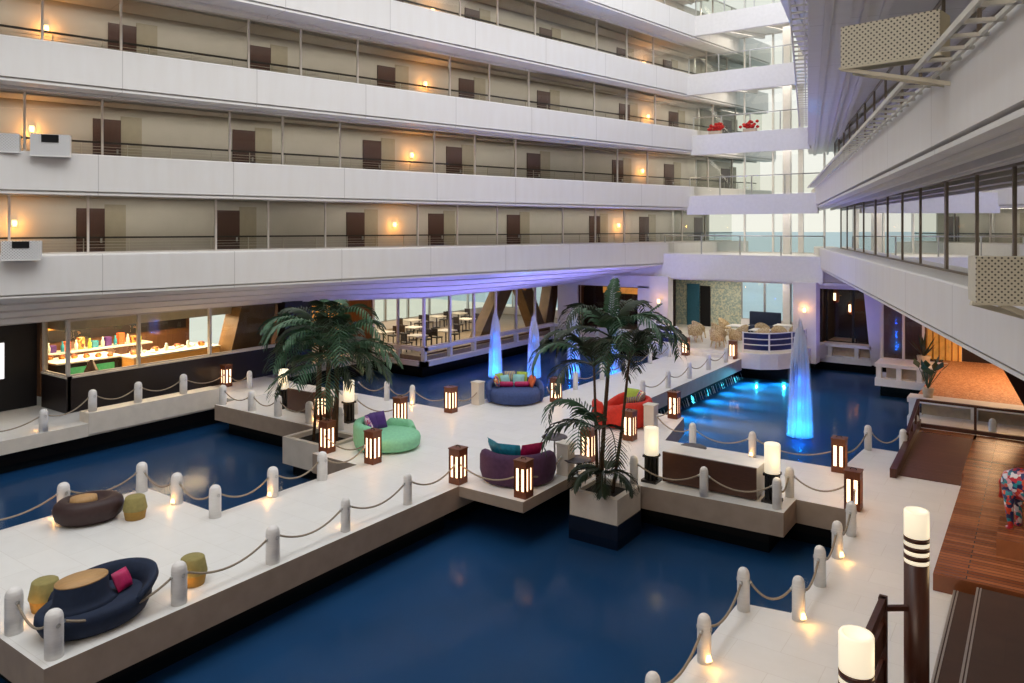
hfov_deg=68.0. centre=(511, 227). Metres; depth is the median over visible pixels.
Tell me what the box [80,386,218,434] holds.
kerb
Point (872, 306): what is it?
wall pier
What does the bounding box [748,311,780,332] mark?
sofa
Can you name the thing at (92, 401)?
bollard
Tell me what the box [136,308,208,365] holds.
window
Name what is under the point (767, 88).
window
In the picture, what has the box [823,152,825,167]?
window
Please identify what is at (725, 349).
bollard
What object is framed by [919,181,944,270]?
window
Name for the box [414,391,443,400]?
rope
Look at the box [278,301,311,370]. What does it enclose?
wall
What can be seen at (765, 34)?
window
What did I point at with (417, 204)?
window
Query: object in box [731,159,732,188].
window
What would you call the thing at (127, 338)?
bottle
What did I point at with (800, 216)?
window
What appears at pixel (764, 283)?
window
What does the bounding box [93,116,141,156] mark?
door
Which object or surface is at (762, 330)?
wicker chair
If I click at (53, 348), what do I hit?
box
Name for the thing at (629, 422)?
diffuser
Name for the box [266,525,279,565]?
bollard
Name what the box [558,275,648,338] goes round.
wall
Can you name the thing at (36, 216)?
wall
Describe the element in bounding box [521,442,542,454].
cushion
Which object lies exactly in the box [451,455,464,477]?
diffuser
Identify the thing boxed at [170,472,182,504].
bollard
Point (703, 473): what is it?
bollard
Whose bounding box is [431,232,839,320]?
sea
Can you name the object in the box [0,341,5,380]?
light panel
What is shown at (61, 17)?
wall
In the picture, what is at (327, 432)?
diffuser
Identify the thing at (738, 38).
window
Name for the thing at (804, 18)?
ladder
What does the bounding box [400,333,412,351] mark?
dining chair
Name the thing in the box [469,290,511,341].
wall column
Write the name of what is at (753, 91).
trim
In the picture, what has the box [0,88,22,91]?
window
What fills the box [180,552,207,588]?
stool
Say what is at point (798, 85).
window
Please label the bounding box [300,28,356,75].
window
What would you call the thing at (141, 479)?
bollard
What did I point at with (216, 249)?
window
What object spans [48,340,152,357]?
countertop
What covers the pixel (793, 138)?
wall
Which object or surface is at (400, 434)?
sofa
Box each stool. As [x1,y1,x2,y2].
[28,575,58,613]
[122,493,147,521]
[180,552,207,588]
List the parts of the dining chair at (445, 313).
backrest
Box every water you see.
[0,339,921,682]
[661,376,739,414]
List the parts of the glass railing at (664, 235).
post, rail, post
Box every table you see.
[377,330,394,341]
[403,319,420,331]
[405,325,421,340]
[407,334,428,345]
[429,315,445,327]
[438,329,456,341]
[452,312,466,323]
[459,317,475,330]
[542,433,567,461]
[564,455,590,476]
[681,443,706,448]
[727,324,749,327]
[773,324,792,327]
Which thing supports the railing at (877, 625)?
on the floor at (761, 644)
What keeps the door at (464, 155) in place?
in the wall at (74, 120)
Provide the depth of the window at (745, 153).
46.18 m
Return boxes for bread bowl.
[198,341,204,345]
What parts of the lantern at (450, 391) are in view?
lid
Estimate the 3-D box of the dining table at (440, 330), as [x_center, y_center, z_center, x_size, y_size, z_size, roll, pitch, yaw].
[-3.648,6.005,41.863,0.900,0.750,0.900,0,0,35]
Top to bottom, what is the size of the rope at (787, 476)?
0.276 m
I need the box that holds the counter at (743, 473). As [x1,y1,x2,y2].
[662,445,764,499]
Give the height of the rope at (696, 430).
0.282 m
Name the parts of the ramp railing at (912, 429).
post, handrail, post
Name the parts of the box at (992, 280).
panel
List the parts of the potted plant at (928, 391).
pot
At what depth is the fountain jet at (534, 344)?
36.93 m
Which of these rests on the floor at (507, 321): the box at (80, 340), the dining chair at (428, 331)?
the dining chair at (428, 331)
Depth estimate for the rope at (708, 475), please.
17.70 m
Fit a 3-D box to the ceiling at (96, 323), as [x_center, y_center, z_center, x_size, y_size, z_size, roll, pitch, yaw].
[-14.971,3.440,30.748,2.600,0.480,7.200,0,0,35]
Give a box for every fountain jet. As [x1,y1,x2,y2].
[488,309,501,377]
[527,314,540,377]
[568,306,579,379]
[606,277,619,374]
[788,319,811,438]
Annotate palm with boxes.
[257,299,402,440]
[526,278,689,500]
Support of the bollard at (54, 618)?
on the floor at (761, 644)
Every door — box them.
[76,204,125,251]
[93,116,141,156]
[108,22,156,55]
[217,207,255,248]
[232,127,271,163]
[250,44,287,73]
[346,209,377,246]
[363,138,394,170]
[377,65,408,89]
[396,0,415,4]
[428,211,454,245]
[446,145,473,174]
[459,77,485,100]
[465,8,489,23]
[507,212,529,243]
[527,151,549,178]
[537,90,559,110]
[539,27,560,41]
[589,214,607,242]
[612,158,630,182]
[617,47,633,59]
[619,102,637,121]
[639,214,655,241]
[663,59,677,70]
[664,162,680,185]
[669,110,684,127]
[687,283,699,324]
[694,215,707,240]
[700,286,710,325]
[721,167,735,188]
[723,119,737,132]
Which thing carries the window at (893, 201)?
in the wall at (937, 300)
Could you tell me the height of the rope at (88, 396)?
0.472 m
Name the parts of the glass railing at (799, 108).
rail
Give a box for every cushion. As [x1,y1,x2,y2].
[111,566,132,592]
[364,415,372,427]
[366,413,377,427]
[369,411,386,428]
[487,437,498,453]
[493,375,499,387]
[495,372,502,380]
[497,443,520,454]
[500,374,509,380]
[504,371,514,381]
[513,374,524,385]
[517,371,527,380]
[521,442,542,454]
[528,375,535,387]
[626,396,638,402]
[627,388,639,396]
[638,393,645,401]
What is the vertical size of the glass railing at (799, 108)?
1.080 m
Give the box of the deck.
[918,428,1023,597]
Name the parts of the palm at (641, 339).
stem, stem, stem, stem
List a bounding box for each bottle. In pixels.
[61,341,64,351]
[74,340,77,349]
[88,338,91,348]
[101,337,104,346]
[126,334,129,343]
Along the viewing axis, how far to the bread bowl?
32.12 m
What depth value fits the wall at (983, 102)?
9.95 m
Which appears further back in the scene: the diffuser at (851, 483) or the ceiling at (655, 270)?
the ceiling at (655, 270)
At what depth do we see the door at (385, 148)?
34.03 m
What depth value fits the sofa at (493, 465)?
18.71 m
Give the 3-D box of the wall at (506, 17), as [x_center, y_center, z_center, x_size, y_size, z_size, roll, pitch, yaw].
[-8.233,-9.460,29.843,63.000,2.620,0.151,0,0,-44]
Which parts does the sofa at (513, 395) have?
seat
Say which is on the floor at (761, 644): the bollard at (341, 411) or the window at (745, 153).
the bollard at (341, 411)
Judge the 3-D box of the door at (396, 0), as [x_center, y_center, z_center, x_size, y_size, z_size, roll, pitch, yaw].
[-4.790,-9.300,32.971,1.600,2.300,0.120,0,0,-44]
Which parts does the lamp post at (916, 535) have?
lamp shade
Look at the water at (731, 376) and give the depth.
33.46 m
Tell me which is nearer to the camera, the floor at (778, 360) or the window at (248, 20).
the window at (248, 20)
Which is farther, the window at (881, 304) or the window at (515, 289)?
the window at (515, 289)
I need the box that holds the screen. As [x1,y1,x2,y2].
[926,328,961,361]
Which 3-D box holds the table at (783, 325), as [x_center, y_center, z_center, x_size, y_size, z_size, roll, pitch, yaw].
[15.022,5.725,41.852,1.000,0.750,1.000,0,0,35]
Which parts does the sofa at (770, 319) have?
seat, backrest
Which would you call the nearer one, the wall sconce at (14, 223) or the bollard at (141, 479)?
the bollard at (141, 479)
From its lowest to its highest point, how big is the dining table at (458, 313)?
0.750 m
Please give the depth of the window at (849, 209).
34.60 m
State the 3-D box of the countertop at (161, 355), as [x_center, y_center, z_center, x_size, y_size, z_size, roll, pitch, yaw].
[-13.910,5.440,31.043,1.100,0.920,3.800,0,0,35]
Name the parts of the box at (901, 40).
panel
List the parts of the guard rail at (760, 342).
post, post, post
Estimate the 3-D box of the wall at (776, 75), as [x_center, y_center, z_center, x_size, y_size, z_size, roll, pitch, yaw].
[14.241,-8.075,43.162,10.997,1.150,5.350,0,0,35]
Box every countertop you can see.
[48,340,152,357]
[48,351,121,374]
[121,343,220,366]
[287,385,342,418]
[292,385,342,396]
[666,445,763,469]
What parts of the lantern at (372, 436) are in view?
lid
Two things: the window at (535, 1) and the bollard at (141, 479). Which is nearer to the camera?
the bollard at (141, 479)
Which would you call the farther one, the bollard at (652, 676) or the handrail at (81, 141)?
the handrail at (81, 141)
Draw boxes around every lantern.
[220,363,232,386]
[313,391,325,419]
[318,419,335,453]
[363,428,381,464]
[392,395,407,418]
[443,385,457,413]
[448,444,467,485]
[513,456,533,499]
[549,376,561,402]
[579,426,594,461]
[622,408,637,441]
[667,390,680,418]
[681,337,689,355]
[728,339,737,358]
[830,435,847,473]
[832,289,838,302]
[843,466,863,511]
[847,290,851,314]
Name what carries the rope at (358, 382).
attached to the bollard at (386, 387)
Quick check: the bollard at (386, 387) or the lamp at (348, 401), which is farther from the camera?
the bollard at (386, 387)
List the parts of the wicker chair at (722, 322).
backrest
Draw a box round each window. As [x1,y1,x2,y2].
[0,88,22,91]
[8,194,86,253]
[23,90,100,150]
[41,0,43,39]
[42,319,65,375]
[65,314,137,376]
[87,196,214,252]
[101,98,228,154]
[120,0,247,50]
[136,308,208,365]
[208,308,275,354]
[215,199,267,250]
[228,110,279,161]
[247,19,299,67]
[267,200,324,249]
[281,116,339,164]
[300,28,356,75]
[324,202,416,248]
[339,122,399,167]
[356,38,444,82]
[372,300,395,343]
[383,299,406,321]
[396,298,421,347]
[406,299,418,317]
[417,204,456,246]
[422,296,449,347]
[428,298,442,314]
[433,131,434,172]
[448,295,473,342]
[449,56,450,95]
[456,205,496,245]
[459,0,460,16]
[466,294,482,309]
[472,293,489,337]
[474,135,475,174]
[488,64,489,100]
[494,291,515,332]
[496,0,534,25]
[496,206,562,244]
[512,291,518,307]
[514,139,515,176]
[515,289,529,329]
[527,69,593,106]
[533,288,551,325]
[534,0,595,34]
[562,208,594,243]
[578,285,607,326]
[583,146,616,180]
[593,81,623,115]
[594,208,623,242]
[596,19,623,50]
[616,147,646,181]
[623,209,681,242]
[625,88,626,119]
[626,28,629,57]
[646,150,698,183]
[652,37,705,64]
[654,94,655,123]
[672,210,743,251]
[681,211,704,241]
[694,38,743,72]
[695,159,696,186]
[698,92,737,129]
[704,215,731,240]
[705,51,726,72]
[707,156,708,186]
[712,0,731,12]
[712,104,713,124]
[726,57,748,69]
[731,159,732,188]
[741,282,749,318]
[744,34,771,67]
[744,88,771,128]
[744,153,745,194]
[744,214,771,252]
[764,283,782,321]
[772,32,782,64]
[772,85,797,129]
[772,151,773,193]
[772,214,797,252]
[798,45,803,61]
[798,85,804,127]
[798,149,803,192]
[798,214,813,253]
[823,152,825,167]
[823,209,825,245]
[826,289,851,342]
[834,138,837,160]
[838,134,842,160]
[840,207,845,249]
[843,123,848,150]
[846,204,853,250]
[849,114,855,150]
[852,290,868,343]
[854,202,862,252]
[856,103,863,145]
[863,200,873,255]
[864,91,872,137]
[873,79,883,130]
[874,197,886,257]
[880,302,901,359]
[884,66,899,118]
[887,193,900,260]
[900,64,918,103]
[901,188,918,264]
[902,314,917,360]
[919,0,940,84]
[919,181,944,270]
[922,325,947,363]
[941,0,976,65]
[944,173,974,275]
[975,164,1011,255]
[977,0,1004,31]
[1012,161,1023,255]
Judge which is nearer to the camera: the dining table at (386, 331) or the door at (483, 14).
the door at (483, 14)
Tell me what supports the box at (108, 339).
on the countertop at (125, 348)
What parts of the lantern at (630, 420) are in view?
lid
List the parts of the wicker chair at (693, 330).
backrest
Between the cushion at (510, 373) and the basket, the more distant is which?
the basket
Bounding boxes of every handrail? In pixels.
[0,24,741,132]
[0,232,731,251]
[21,137,755,188]
[400,0,696,73]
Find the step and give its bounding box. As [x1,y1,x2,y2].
[680,351,732,358]
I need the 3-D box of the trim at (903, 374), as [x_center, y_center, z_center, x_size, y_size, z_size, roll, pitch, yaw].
[17.659,6.500,33.719,2.550,1.000,1.700,0,0,35]
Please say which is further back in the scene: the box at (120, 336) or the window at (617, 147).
the window at (617, 147)
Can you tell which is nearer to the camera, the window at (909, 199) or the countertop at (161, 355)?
the window at (909, 199)
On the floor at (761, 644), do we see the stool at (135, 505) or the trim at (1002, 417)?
the stool at (135, 505)
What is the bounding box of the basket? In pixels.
[83,353,89,357]
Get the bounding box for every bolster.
[500,381,512,386]
[514,381,528,386]
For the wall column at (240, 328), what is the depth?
32.60 m
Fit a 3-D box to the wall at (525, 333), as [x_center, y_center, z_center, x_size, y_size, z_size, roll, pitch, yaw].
[-1.129,6.600,42.846,0.200,0.600,11.900,0,0,35]
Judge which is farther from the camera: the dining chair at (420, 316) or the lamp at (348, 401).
the dining chair at (420, 316)
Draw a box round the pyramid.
[84,359,98,371]
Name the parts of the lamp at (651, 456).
lamp shade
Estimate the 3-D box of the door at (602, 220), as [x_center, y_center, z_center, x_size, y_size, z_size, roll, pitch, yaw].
[5.104,0.300,44.513,1.600,2.300,0.120,0,0,-41]
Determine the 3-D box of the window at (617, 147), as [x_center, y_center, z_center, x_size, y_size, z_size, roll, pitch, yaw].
[6.578,-3.355,41.468,2.432,1.990,0.080,0,0,-38]
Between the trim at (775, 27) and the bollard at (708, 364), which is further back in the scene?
the trim at (775, 27)
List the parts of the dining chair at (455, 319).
backrest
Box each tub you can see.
[707,122,724,134]
[739,120,758,131]
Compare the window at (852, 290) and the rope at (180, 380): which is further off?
the window at (852, 290)
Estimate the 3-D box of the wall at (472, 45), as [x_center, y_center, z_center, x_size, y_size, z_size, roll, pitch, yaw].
[-7.905,-8.105,29.500,63.001,1.310,5.200,0,0,-44]
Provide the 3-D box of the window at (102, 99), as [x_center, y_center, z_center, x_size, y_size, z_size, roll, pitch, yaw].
[-12.073,-3.355,26.683,4.232,1.990,0.080,0,0,-38]
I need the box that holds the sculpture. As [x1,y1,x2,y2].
[998,467,1023,528]
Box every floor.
[0,346,1023,682]
[376,313,557,366]
[588,322,637,328]
[652,324,854,369]
[899,432,972,485]
[918,360,1023,405]
[933,591,974,682]
[962,588,1023,682]
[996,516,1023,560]
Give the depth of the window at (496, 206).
36.80 m
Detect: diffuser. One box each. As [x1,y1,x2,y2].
[221,369,230,382]
[321,428,333,446]
[366,437,379,457]
[395,403,405,418]
[446,392,455,407]
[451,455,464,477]
[516,468,530,491]
[551,383,560,397]
[582,436,594,456]
[624,417,635,435]
[669,398,674,413]
[833,445,842,466]
[847,479,856,503]
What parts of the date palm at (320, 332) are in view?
stem, stem, stem, stem, stem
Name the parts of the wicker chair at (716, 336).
backrest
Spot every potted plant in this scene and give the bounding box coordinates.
[908,332,935,364]
[913,355,948,397]
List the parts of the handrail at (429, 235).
rail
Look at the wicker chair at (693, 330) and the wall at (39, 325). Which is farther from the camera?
the wicker chair at (693, 330)
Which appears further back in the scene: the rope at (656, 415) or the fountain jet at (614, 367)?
the fountain jet at (614, 367)
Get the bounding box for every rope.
[0,416,39,431]
[0,493,57,520]
[16,602,43,629]
[48,396,88,416]
[64,576,172,622]
[70,472,136,492]
[97,388,134,399]
[142,380,180,390]
[144,472,170,487]
[179,483,208,499]
[187,375,223,383]
[187,538,267,573]
[221,477,268,497]
[225,391,247,400]
[278,461,318,478]
[280,401,304,411]
[280,508,342,537]
[324,436,365,449]
[328,446,364,463]
[350,483,404,508]
[357,399,392,411]
[358,382,383,390]
[412,464,454,484]
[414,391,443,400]
[460,464,513,480]
[637,464,699,480]
[656,415,688,431]
[666,629,702,682]
[696,430,748,443]
[708,475,771,492]
[711,581,742,626]
[750,581,791,599]
[756,439,830,455]
[782,476,788,492]
[794,476,843,491]
[806,558,819,590]
[827,533,837,559]
[843,512,850,535]
[848,432,867,452]
[872,432,898,442]
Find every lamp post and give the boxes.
[838,625,874,682]
[903,506,929,682]
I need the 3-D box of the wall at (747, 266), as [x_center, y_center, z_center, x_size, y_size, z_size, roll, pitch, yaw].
[13.794,2.165,43.476,12.804,1.370,5.350,0,0,35]
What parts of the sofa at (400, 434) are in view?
backrest, seat, backrest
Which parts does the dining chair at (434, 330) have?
backrest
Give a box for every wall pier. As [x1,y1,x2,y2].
[649,276,672,327]
[793,282,819,363]
[864,294,883,365]
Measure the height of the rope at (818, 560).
0.281 m
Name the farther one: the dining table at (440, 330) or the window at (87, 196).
the dining table at (440, 330)
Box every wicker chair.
[687,324,702,342]
[692,321,705,337]
[709,329,724,348]
[711,322,724,340]
[711,326,726,344]
[718,317,731,334]
[728,329,741,340]
[736,325,747,332]
[754,327,768,332]
[755,322,770,332]
[771,325,787,332]
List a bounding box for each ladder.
[788,0,807,126]
[807,0,1023,187]
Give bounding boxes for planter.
[283,427,352,479]
[569,476,640,550]
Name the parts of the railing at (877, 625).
rail, post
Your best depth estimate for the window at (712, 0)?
46.15 m
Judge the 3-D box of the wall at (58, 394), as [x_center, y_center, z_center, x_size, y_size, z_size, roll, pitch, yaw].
[-13.460,5.790,30.422,1.850,1.220,9.200,0,0,35]
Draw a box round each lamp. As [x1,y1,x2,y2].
[277,369,288,408]
[341,380,355,423]
[641,426,661,484]
[706,655,711,662]
[761,441,782,503]
[801,613,806,619]
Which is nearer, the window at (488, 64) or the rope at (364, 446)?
the rope at (364, 446)
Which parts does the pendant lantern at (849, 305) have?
lamp shade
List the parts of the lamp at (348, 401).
lamp shade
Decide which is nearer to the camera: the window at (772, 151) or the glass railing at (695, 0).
the glass railing at (695, 0)
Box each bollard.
[4,586,23,636]
[39,409,47,432]
[44,608,63,661]
[57,482,69,501]
[88,389,96,411]
[134,382,141,402]
[136,462,147,492]
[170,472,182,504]
[171,561,186,606]
[180,374,186,393]
[209,484,220,518]
[219,385,226,404]
[247,371,251,388]
[248,390,255,411]
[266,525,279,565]
[267,466,277,497]
[274,395,281,416]
[305,401,313,423]
[317,451,327,480]
[338,407,343,430]
[341,497,349,532]
[354,393,357,414]
[384,381,389,400]
[403,473,411,505]
[410,385,414,404]
[573,372,577,389]
[599,363,604,379]
[629,455,638,483]
[640,379,645,391]
[645,671,660,682]
[647,349,651,363]
[665,370,670,387]
[667,342,670,356]
[687,362,691,378]
[689,422,696,442]
[696,613,711,665]
[699,466,707,497]
[706,354,710,369]
[724,347,727,362]
[736,567,750,612]
[748,431,756,457]
[772,477,781,509]
[785,467,794,497]
[791,575,806,622]
[813,545,826,587]
[831,520,843,559]
[845,501,856,536]
[864,425,871,450]
[899,429,907,448]
[988,418,996,437]
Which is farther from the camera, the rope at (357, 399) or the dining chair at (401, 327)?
the dining chair at (401, 327)
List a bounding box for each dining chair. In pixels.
[387,326,395,342]
[399,318,407,332]
[399,325,409,341]
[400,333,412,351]
[414,315,421,330]
[420,329,431,345]
[426,314,433,328]
[431,328,442,343]
[439,311,447,326]
[451,324,459,340]
[453,317,462,332]
[461,308,469,322]
[468,314,477,328]
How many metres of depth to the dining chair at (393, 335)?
41.94 m
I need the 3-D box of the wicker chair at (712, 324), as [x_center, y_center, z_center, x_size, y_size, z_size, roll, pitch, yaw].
[11.250,5.622,41.410,0.749,0.965,0.838,0,0,-1]
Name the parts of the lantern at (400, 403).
lid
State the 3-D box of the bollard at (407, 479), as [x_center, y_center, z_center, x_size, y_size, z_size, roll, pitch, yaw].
[-2.422,6.044,17.603,0.203,0.712,0.208,0,0,-12]
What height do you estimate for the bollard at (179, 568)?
0.712 m
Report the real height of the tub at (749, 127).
0.644 m
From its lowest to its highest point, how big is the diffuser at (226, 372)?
0.540 m
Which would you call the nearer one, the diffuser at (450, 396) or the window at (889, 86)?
the window at (889, 86)
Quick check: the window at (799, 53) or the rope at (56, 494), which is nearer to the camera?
the rope at (56, 494)
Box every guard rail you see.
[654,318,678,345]
[742,328,806,353]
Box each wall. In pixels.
[0,0,734,132]
[0,34,775,163]
[0,97,730,187]
[0,151,771,210]
[0,195,708,252]
[0,241,747,299]
[0,323,36,411]
[0,362,370,473]
[37,322,41,396]
[41,347,280,413]
[49,318,188,349]
[54,0,767,115]
[271,303,277,343]
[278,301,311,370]
[344,300,371,347]
[371,339,921,412]
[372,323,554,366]
[416,0,725,73]
[420,328,549,354]
[474,0,770,69]
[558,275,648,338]
[581,285,583,324]
[584,279,675,325]
[656,0,705,15]
[662,252,823,283]
[672,0,708,4]
[676,279,740,327]
[686,61,807,95]
[687,193,818,214]
[691,127,810,155]
[695,2,788,37]
[780,0,807,65]
[808,0,938,153]
[811,4,1023,208]
[814,246,1023,380]
[820,285,856,289]
[820,289,868,342]
[884,305,942,361]
[962,347,991,363]
[1004,370,1023,404]
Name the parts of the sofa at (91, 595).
backrest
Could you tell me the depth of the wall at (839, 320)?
41.87 m
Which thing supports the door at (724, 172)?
in the wall at (74, 120)
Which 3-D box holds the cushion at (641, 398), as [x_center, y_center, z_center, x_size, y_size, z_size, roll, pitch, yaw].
[4.170,5.620,24.679,0.274,0.453,0.500,0,0,25]
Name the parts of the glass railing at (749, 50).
post, rail, post, post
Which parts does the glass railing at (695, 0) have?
post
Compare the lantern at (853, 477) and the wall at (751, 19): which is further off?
the wall at (751, 19)
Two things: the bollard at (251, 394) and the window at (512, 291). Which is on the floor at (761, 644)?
the bollard at (251, 394)
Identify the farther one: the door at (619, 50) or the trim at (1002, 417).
the door at (619, 50)
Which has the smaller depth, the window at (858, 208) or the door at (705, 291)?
the window at (858, 208)
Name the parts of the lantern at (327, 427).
lid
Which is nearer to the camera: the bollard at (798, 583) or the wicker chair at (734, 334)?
the bollard at (798, 583)
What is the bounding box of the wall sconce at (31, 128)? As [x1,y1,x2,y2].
[29,125,34,131]
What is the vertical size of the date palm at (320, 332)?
4.394 m
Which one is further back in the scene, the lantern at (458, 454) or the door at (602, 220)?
the door at (602, 220)
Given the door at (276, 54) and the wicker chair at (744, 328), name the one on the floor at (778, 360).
the wicker chair at (744, 328)
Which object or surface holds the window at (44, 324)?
in the wall at (58, 394)
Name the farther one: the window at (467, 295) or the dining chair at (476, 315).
the window at (467, 295)
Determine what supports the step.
on the floor at (761, 644)
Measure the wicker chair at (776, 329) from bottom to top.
0.965 m
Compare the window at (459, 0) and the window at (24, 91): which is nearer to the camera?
the window at (24, 91)
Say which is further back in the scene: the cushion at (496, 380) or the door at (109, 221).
the cushion at (496, 380)
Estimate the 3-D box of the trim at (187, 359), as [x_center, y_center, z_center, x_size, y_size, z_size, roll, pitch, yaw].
[-13.445,5.170,30.399,1.900,0.060,9.220,0,0,35]
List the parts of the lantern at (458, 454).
lid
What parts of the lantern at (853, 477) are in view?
lid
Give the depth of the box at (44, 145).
23.30 m
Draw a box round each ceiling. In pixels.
[0,266,652,325]
[48,307,231,330]
[616,265,843,282]
[672,278,849,286]
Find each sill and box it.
[375,308,481,330]
[503,307,557,317]
[741,319,792,324]
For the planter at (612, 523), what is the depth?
18.11 m
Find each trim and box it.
[41,345,274,378]
[48,318,185,342]
[553,323,651,347]
[603,286,637,293]
[725,25,782,38]
[735,85,795,93]
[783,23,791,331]
[791,0,807,49]
[813,0,871,155]
[819,127,1023,210]
[820,341,871,365]
[875,358,938,389]
[907,393,1023,425]
[931,590,958,682]
[959,587,981,682]
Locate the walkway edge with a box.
[0,374,831,682]
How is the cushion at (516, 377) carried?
on the sofa at (513, 395)
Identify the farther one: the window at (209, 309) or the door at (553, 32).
the door at (553, 32)
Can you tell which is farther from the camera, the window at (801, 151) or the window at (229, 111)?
the window at (801, 151)
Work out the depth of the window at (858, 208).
32.17 m
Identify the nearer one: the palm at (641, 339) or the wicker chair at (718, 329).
the palm at (641, 339)
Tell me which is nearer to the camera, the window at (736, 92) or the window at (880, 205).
the window at (880, 205)
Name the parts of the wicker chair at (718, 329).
backrest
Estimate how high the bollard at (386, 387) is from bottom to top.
0.712 m
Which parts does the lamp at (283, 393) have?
lamp shade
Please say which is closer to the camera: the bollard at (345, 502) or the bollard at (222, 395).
the bollard at (345, 502)
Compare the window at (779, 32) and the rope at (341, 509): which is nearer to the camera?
the rope at (341, 509)
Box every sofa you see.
[33,557,158,641]
[353,416,420,452]
[480,448,555,486]
[486,377,543,404]
[592,392,652,427]
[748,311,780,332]
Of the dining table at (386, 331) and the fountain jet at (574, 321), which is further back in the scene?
the dining table at (386, 331)
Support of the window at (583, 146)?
in the wall at (21, 174)
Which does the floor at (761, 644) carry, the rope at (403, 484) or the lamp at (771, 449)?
the lamp at (771, 449)
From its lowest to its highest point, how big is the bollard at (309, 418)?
0.712 m
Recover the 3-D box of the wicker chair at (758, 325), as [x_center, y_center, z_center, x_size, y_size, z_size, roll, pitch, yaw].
[13.537,5.622,40.987,0.838,0.965,0.749,0,0,6]
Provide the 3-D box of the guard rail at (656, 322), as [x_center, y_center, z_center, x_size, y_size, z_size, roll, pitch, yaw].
[8.212,5.600,41.302,0.960,1.000,4.114,0,0,2]
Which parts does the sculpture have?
leg, leg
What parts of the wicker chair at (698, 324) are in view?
backrest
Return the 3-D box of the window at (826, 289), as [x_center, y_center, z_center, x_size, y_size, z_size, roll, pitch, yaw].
[17.394,4.625,40.314,1.350,2.850,0.140,0,0,35]
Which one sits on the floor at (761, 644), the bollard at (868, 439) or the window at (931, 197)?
the bollard at (868, 439)
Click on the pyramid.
(91, 366)
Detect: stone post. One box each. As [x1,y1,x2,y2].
[471,380,484,404]
[556,439,575,476]
[643,402,658,426]
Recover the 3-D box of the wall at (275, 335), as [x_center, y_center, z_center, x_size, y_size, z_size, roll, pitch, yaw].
[-11.513,4.600,36.384,5.400,3.000,0.200,0,0,35]
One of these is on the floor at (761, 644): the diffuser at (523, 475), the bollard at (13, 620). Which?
the bollard at (13, 620)
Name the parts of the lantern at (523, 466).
lid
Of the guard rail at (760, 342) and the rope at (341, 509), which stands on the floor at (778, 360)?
the guard rail at (760, 342)
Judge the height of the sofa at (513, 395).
0.720 m
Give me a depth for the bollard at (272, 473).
17.99 m
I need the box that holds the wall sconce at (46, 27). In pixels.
[44,25,49,30]
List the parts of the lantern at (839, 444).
lid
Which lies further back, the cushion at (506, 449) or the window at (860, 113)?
the window at (860, 113)
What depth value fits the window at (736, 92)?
47.83 m
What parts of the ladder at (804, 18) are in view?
rail, rail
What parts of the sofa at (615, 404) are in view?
backrest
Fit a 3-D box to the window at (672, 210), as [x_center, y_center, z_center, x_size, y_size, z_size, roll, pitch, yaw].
[12.258,-0.010,47.572,4.689,2.980,0.140,0,0,35]
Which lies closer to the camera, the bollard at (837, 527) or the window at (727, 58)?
the bollard at (837, 527)
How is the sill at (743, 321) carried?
attached to the wall at (725, 295)
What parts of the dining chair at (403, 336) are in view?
backrest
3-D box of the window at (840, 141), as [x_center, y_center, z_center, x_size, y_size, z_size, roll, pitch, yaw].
[15.206,-3.260,35.051,0.061,2.180,2.630,0,0,19]
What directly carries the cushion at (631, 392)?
on the sofa at (615, 404)
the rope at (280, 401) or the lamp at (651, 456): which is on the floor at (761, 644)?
the lamp at (651, 456)
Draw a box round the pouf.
[52,490,123,526]
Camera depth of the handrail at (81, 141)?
31.38 m
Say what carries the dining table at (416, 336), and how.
on the floor at (507, 321)
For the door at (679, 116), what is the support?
in the wall at (61, 17)
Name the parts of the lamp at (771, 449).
lamp shade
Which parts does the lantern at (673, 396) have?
lid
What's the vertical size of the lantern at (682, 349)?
0.940 m
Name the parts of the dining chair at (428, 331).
backrest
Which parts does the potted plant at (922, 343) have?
pot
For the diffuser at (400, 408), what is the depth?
24.64 m
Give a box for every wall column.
[218,303,275,351]
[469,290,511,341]
[512,288,544,329]
[539,285,557,327]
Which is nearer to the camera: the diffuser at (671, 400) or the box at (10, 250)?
the box at (10, 250)
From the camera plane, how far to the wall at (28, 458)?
26.00 m
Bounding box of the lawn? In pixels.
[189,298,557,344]
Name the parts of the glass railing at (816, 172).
post, rail, post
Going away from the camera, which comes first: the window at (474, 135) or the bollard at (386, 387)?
the bollard at (386, 387)
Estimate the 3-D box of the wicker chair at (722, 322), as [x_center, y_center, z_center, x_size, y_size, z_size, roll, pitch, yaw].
[12.198,5.622,43.474,0.749,0.965,0.838,0,0,45]
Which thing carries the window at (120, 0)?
in the wall at (28, 64)
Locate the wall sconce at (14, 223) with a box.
[11,220,17,226]
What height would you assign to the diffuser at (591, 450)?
0.540 m
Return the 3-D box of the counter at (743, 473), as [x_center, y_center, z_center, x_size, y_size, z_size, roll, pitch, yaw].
[4.989,6.010,18.762,2.350,0.780,0.860,0,0,35]
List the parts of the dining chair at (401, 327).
backrest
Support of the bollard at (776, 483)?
on the floor at (761, 644)
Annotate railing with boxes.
[664,235,825,255]
[688,43,797,73]
[689,172,819,194]
[693,108,802,130]
[695,0,754,15]
[865,594,908,682]
[890,399,1023,478]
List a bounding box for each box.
[0,133,20,152]
[0,241,41,260]
[29,133,70,157]
[50,345,56,352]
[76,337,84,349]
[91,340,98,347]
[104,336,111,345]
[116,332,124,344]
[129,336,135,342]
[839,9,962,87]
[968,256,1023,318]
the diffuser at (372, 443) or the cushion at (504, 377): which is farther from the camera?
the cushion at (504, 377)
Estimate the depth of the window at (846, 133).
32.62 m
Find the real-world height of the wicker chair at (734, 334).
0.965 m
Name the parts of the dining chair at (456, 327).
backrest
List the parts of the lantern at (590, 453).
lid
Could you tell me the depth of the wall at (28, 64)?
28.00 m

